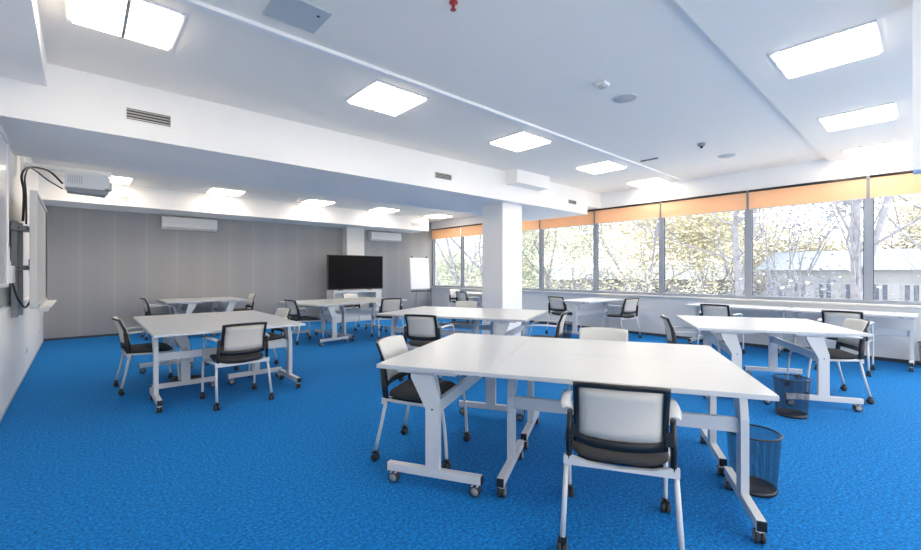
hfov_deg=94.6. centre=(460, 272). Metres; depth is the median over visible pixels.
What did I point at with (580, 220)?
roller blind
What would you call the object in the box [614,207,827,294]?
tree
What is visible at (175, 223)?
air conditioner
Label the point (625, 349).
folding table
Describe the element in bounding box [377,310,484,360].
folding table
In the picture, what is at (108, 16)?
diffuser
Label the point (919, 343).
wire basket
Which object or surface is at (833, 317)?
chair
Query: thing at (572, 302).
folding table
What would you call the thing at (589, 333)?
chair
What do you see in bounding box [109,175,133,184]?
recessed light
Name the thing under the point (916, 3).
wall
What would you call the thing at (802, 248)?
tree
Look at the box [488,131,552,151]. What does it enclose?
recessed light
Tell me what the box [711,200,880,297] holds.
tree
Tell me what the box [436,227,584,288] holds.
tree
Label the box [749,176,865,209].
roller blind
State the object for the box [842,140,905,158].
recessed light
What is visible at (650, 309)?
wall
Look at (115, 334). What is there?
baseboard
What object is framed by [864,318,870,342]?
wall
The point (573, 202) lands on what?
air vent
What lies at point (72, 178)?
grille
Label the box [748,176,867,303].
window
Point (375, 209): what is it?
diffuser
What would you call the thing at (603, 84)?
sensor
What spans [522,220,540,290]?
window
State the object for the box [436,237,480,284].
tree
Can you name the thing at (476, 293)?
folding table
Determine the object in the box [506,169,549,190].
air conditioner
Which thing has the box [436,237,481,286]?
tree
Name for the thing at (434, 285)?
window
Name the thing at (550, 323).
baseboard
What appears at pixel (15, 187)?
wall
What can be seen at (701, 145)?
smoke detector
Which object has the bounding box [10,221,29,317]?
rail
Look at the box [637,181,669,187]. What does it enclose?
diffuser
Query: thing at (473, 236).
tree
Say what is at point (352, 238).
column
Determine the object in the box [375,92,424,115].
diffuser
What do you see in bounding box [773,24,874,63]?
diffuser
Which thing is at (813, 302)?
trim
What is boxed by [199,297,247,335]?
folding table
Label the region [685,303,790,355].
folding table
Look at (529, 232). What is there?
tree
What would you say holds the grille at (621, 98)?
attached to the ceiling speaker at (625, 97)
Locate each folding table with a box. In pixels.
[133,313,220,393]
[145,318,305,412]
[157,298,209,336]
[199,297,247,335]
[199,310,287,384]
[278,300,352,345]
[314,297,382,337]
[333,298,406,340]
[376,333,530,497]
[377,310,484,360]
[403,306,499,350]
[454,292,481,303]
[470,309,547,336]
[489,351,778,543]
[516,337,733,475]
[558,298,623,335]
[676,315,780,404]
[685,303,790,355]
[740,317,873,411]
[784,307,917,371]
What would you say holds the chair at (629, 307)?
on the floor
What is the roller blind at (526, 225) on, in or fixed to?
attached to the window at (539, 288)
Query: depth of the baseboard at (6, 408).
4.91 m
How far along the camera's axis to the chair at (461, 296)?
11.73 m
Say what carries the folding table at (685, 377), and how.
on the floor
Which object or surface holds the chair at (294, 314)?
on the floor
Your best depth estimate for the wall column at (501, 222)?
8.30 m
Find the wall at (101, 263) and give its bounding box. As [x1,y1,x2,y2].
[43,206,435,338]
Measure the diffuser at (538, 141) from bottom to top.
0.026 m
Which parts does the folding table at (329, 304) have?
leg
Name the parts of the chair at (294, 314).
panel, frame, seat, leg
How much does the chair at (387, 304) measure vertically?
0.844 m
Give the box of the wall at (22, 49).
[0,0,46,85]
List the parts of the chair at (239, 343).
leg, rail, armrest, leg, seat, cross rail, frame, panel, leg, leg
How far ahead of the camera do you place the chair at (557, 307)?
9.28 m
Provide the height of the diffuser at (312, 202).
0.026 m
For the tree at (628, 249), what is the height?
13.012 m
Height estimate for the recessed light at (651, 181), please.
0.032 m
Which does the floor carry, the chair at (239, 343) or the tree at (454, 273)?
the chair at (239, 343)
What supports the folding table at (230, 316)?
on the floor
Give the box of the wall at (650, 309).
[432,149,920,360]
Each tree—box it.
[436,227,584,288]
[436,232,545,286]
[436,236,481,284]
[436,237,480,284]
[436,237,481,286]
[452,232,582,288]
[471,227,627,290]
[481,228,578,280]
[529,221,653,289]
[550,217,742,294]
[564,212,760,292]
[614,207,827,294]
[616,207,849,296]
[667,204,827,294]
[691,196,920,298]
[702,205,861,295]
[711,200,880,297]
[781,214,919,250]
[794,194,920,248]
[874,196,920,300]
[875,195,920,245]
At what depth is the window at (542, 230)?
10.83 m
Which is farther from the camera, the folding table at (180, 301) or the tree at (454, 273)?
the tree at (454, 273)
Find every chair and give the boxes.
[111,317,180,395]
[140,298,175,340]
[199,322,273,410]
[226,294,255,310]
[234,308,292,376]
[284,299,324,344]
[340,293,373,330]
[370,298,403,338]
[371,335,470,468]
[399,314,453,380]
[441,301,478,337]
[449,289,470,306]
[454,291,481,321]
[522,311,568,337]
[545,296,581,335]
[557,380,684,549]
[565,327,627,436]
[602,298,641,337]
[660,315,720,353]
[697,304,744,353]
[784,318,873,403]
[814,310,875,376]
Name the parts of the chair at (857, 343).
leg, leg, seat, rail, armrest, leg, frame, leg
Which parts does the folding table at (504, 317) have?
leg, leg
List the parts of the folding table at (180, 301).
leg, leg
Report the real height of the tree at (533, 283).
9.960 m
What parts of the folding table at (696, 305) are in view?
leg, leg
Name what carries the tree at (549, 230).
on the ground
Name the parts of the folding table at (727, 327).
leg, leg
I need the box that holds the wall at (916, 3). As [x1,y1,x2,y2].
[913,0,920,174]
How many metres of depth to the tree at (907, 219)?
25.68 m
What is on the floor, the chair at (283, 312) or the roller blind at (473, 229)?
the chair at (283, 312)
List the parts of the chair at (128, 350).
panel, frame, leg, leg, cross rail, armrest, seat, rail, leg, leg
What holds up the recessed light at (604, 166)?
in the ceiling
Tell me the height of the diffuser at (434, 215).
0.026 m
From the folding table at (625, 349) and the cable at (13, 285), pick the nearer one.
the folding table at (625, 349)
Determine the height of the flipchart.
1.887 m
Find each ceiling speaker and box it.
[611,93,637,103]
[717,153,736,157]
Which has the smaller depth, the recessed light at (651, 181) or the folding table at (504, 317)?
the folding table at (504, 317)
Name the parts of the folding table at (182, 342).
leg, leg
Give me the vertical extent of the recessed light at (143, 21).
0.032 m
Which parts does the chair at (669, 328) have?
panel, frame, armrest, armrest, leg, leg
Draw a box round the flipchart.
[410,256,430,307]
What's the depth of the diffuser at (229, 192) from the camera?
9.18 m
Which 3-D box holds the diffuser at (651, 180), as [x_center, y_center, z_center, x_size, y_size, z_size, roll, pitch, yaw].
[3.778,-1.862,8.684,0.281,0.026,0.602,0,0,-42]
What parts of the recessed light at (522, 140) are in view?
frame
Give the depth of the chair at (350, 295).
10.39 m
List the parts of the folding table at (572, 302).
leg, leg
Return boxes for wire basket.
[562,321,572,338]
[726,424,782,497]
[772,374,811,418]
[918,341,920,366]
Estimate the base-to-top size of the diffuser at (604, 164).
0.026 m
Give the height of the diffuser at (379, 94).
0.026 m
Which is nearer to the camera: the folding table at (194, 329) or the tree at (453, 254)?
the folding table at (194, 329)
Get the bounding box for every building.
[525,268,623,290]
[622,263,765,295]
[755,248,920,300]
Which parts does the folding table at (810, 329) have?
leg, leg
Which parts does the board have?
frame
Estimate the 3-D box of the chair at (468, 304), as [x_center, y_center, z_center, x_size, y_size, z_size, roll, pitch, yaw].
[0.014,0.927,7.434,0.580,0.844,0.636,0,0,22]
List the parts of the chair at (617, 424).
leg, armrest, leg, seat, panel, cross rail, frame, leg, armrest, leg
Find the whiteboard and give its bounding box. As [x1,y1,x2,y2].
[0,125,8,287]
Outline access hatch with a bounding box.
[262,0,332,33]
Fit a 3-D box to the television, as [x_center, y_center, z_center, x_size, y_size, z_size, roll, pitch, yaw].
[-2.982,-0.010,12.072,1.720,0.980,0.134,0,0,-42]
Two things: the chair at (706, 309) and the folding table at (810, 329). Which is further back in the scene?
the chair at (706, 309)
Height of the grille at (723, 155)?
0.006 m
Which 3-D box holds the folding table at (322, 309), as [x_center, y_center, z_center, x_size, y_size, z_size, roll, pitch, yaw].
[-2.499,0.967,9.568,0.748,0.764,1.440,0,0,40]
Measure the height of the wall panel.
0.970 m
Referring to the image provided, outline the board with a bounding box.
[30,190,56,311]
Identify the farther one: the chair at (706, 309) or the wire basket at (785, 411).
the chair at (706, 309)
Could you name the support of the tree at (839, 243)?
on the ground
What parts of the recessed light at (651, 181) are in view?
frame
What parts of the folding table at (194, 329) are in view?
leg, leg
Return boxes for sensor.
[594,80,609,89]
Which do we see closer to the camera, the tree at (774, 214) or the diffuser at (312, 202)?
the diffuser at (312, 202)
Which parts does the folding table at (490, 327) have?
leg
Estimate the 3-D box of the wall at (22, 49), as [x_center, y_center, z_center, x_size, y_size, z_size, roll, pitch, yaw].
[-0.991,-1.775,0.522,0.340,0.210,8.500,0,0,-42]
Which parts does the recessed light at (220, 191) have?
frame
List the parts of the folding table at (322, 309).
leg, leg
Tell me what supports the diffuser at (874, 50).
attached to the recessed light at (857, 42)
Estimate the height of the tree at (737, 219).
21.979 m
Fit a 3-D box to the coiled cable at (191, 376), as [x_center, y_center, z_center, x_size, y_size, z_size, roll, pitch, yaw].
[-3.407,1.315,5.274,0.369,0.067,0.288,0,0,-42]
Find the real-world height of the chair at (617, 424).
0.844 m
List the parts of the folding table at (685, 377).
leg, leg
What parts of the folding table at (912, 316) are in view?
leg, leg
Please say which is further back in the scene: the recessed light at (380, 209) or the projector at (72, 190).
the recessed light at (380, 209)
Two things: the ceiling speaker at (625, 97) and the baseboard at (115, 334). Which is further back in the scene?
the baseboard at (115, 334)
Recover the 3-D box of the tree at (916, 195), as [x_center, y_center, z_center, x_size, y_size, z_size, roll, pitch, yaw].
[29.493,-1.347,22.859,13.978,13.798,9.206,0,0,-4]
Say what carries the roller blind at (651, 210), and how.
attached to the window at (597, 290)
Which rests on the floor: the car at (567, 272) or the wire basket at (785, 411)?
the wire basket at (785, 411)
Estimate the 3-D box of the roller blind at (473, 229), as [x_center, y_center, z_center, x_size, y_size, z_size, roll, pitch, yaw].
[0.536,-1.345,13.164,0.044,0.361,1.540,0,0,-42]
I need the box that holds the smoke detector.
[698,142,705,148]
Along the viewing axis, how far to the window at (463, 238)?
13.75 m
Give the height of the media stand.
0.870 m
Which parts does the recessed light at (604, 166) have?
frame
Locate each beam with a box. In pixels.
[0,63,599,220]
[38,175,428,232]
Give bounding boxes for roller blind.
[432,226,460,239]
[461,223,481,236]
[522,220,538,230]
[540,209,593,228]
[595,201,659,223]
[661,191,746,217]
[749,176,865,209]
[870,170,920,197]
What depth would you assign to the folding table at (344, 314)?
8.72 m
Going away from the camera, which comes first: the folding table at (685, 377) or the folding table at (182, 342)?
the folding table at (685, 377)
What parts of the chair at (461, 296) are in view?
panel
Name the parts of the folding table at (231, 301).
leg, leg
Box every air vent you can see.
[105,194,129,201]
[125,106,171,128]
[411,222,420,226]
[434,171,451,181]
[568,199,576,204]
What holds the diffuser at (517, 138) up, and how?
attached to the recessed light at (522, 140)
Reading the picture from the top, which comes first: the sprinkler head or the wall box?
the sprinkler head
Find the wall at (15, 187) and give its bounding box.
[0,147,37,309]
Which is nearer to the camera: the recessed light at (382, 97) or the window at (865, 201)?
the recessed light at (382, 97)
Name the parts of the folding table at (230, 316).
leg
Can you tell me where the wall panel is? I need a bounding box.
[0,297,42,416]
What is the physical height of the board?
1.255 m
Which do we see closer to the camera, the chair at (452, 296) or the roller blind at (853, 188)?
the roller blind at (853, 188)
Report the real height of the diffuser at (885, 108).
0.026 m
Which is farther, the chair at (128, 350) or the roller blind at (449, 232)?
the roller blind at (449, 232)
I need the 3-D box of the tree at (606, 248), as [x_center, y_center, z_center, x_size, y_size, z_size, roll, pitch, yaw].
[8.044,-1.258,19.808,8.416,13.620,9.354,0,0,-42]
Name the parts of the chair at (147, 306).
panel, seat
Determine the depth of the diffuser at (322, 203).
10.63 m
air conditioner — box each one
[161,216,216,231]
[368,231,400,241]
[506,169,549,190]
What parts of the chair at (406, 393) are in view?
leg, frame, rail, leg, seat, leg, leg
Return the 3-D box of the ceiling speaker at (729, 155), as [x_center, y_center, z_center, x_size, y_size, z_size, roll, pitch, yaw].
[4.264,-1.875,6.811,0.268,0.009,0.268,0,0,-42]
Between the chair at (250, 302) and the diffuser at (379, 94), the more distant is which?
the chair at (250, 302)
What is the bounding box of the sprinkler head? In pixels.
[449,0,457,11]
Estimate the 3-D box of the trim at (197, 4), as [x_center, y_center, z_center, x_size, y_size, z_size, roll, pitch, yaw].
[0.937,-1.865,5.430,9.760,0.030,0.060,0,0,-42]
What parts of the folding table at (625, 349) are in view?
leg, leg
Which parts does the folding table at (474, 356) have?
leg, leg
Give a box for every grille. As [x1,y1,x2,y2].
[68,174,81,183]
[613,94,635,102]
[719,154,734,157]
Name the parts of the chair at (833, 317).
panel, frame, cross rail, leg, leg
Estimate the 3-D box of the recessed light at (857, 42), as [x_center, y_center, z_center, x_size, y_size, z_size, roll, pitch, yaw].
[3.050,-1.828,3.550,0.650,0.032,0.650,0,0,-42]
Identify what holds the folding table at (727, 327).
on the floor
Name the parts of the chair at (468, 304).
seat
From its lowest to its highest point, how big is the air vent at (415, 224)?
0.124 m
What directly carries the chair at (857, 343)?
on the floor
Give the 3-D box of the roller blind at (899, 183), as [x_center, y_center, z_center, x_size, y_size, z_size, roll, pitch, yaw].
[6.903,-1.345,6.053,0.044,0.361,1.550,0,0,-42]
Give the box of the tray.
[41,300,56,307]
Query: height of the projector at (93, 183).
0.420 m
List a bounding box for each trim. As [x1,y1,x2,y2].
[0,221,10,307]
[173,0,685,182]
[430,287,920,307]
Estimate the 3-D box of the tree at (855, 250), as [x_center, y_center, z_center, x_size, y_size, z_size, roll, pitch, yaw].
[6.667,-5.444,9.457,19.560,21.989,17.257,0,0,30]
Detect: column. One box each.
[342,227,363,289]
[482,203,521,335]
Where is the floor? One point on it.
(84, 465)
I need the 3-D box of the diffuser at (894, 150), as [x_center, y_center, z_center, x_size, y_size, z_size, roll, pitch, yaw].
[6.316,-1.827,6.473,0.179,0.026,0.602,0,0,-42]
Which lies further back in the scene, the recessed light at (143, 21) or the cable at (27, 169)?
the cable at (27, 169)
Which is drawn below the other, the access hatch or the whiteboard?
the whiteboard
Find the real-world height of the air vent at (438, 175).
0.114 m
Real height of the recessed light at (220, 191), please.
0.032 m
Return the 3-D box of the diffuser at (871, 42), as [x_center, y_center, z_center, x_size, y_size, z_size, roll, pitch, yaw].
[3.050,-1.827,3.550,0.179,0.026,0.602,0,0,-42]
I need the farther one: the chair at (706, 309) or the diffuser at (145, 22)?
the chair at (706, 309)
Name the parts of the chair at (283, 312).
seat, frame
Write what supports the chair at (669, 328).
on the floor
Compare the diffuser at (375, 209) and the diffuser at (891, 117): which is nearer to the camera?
the diffuser at (891, 117)
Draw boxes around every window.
[433,227,461,287]
[462,237,481,288]
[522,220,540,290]
[541,209,594,292]
[595,201,660,295]
[661,190,747,298]
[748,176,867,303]
[868,175,920,305]
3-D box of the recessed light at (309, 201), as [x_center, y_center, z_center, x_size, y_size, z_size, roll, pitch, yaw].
[-3.564,-1.753,10.607,0.650,0.032,0.650,0,0,-42]
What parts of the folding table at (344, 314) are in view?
leg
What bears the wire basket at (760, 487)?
on the floor
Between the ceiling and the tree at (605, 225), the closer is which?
the ceiling
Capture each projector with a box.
[20,156,111,197]
[67,187,108,197]
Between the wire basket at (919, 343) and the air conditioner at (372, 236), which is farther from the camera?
the air conditioner at (372, 236)
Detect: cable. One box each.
[11,259,29,307]
[20,166,62,220]
[24,167,62,223]
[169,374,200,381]
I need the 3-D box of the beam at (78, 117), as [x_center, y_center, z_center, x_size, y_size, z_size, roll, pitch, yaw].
[-0.884,-1.620,7.463,9.760,0.560,1.700,0,0,-42]
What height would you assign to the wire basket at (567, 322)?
0.357 m
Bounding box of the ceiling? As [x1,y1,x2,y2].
[31,0,912,222]
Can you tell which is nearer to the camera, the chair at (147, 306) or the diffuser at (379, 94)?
the diffuser at (379, 94)
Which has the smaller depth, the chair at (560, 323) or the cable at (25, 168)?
the cable at (25, 168)
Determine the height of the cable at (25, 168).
0.676 m
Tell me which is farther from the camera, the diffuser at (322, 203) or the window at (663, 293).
the diffuser at (322, 203)
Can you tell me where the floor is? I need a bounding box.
[0,317,920,549]
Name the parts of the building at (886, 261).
pane, pane, pane, pane, pane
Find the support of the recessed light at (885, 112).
in the ceiling
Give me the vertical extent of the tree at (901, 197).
22.729 m
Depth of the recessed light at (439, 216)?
13.08 m
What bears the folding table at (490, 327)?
on the floor
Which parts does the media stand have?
panel, panel, panel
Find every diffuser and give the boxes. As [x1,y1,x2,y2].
[72,0,126,36]
[125,0,180,49]
[207,188,228,194]
[224,190,243,195]
[301,200,321,204]
[315,201,333,205]
[349,82,401,108]
[369,208,389,211]
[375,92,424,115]
[382,209,398,212]
[425,214,443,217]
[491,132,536,147]
[506,137,549,151]
[577,161,616,171]
[588,165,624,173]
[628,178,662,185]
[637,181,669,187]
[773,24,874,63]
[779,37,876,71]
[785,46,878,78]
[821,104,893,123]
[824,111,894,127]
[827,115,895,131]
[844,141,902,153]
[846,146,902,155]
[848,149,903,158]
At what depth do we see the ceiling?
3.98 m
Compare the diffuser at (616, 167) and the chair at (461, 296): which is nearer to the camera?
the diffuser at (616, 167)
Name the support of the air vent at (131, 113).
attached to the beam at (78, 117)
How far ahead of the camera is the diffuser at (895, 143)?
6.16 m
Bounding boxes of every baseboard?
[0,340,43,421]
[43,318,326,340]
[530,320,920,364]
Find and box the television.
[327,254,382,289]
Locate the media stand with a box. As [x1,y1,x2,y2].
[327,289,381,322]
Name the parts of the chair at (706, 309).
panel, frame, leg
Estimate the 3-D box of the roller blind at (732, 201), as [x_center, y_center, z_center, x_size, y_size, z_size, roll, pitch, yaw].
[4.772,-1.345,8.433,0.044,0.361,1.540,0,0,-42]
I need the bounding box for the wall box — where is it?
[9,247,14,282]
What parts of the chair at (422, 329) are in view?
panel, frame, seat, armrest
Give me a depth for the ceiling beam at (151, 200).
9.77 m
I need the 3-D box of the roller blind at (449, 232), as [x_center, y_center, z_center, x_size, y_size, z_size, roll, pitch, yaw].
[-0.501,-1.345,14.322,0.044,0.361,1.490,0,0,-42]
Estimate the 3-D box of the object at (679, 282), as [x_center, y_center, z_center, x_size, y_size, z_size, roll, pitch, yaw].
[28.151,2.300,35.270,10.000,6.500,26.800,0,0,-42]
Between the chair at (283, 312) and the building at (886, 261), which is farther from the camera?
the building at (886, 261)
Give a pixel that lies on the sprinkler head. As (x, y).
(453, 3)
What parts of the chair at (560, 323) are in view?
armrest, seat, armrest, panel, frame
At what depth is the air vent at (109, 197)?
8.41 m
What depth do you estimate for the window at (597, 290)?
9.88 m
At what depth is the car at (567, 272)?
42.82 m
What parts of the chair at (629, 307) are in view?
seat, panel, frame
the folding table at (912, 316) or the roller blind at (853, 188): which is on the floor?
the folding table at (912, 316)
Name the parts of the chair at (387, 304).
seat, panel, frame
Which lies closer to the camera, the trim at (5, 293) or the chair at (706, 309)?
the trim at (5, 293)
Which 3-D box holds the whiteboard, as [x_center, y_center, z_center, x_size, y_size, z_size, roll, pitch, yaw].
[-3.451,-0.565,3.071,0.035,1.390,2.620,0,0,-42]
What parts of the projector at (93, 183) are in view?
wall plate, arm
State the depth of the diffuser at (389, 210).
11.82 m
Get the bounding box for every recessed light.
[65,0,185,50]
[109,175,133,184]
[206,187,245,195]
[300,199,335,205]
[345,80,428,115]
[369,207,398,212]
[424,214,451,218]
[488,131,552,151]
[575,160,626,173]
[626,177,670,187]
[769,20,883,78]
[818,102,898,131]
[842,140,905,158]
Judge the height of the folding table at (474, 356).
0.764 m
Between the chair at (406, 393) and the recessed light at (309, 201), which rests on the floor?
the chair at (406, 393)
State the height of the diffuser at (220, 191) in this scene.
0.026 m
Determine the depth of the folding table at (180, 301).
9.04 m
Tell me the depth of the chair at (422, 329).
5.24 m
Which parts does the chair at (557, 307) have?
panel, frame, seat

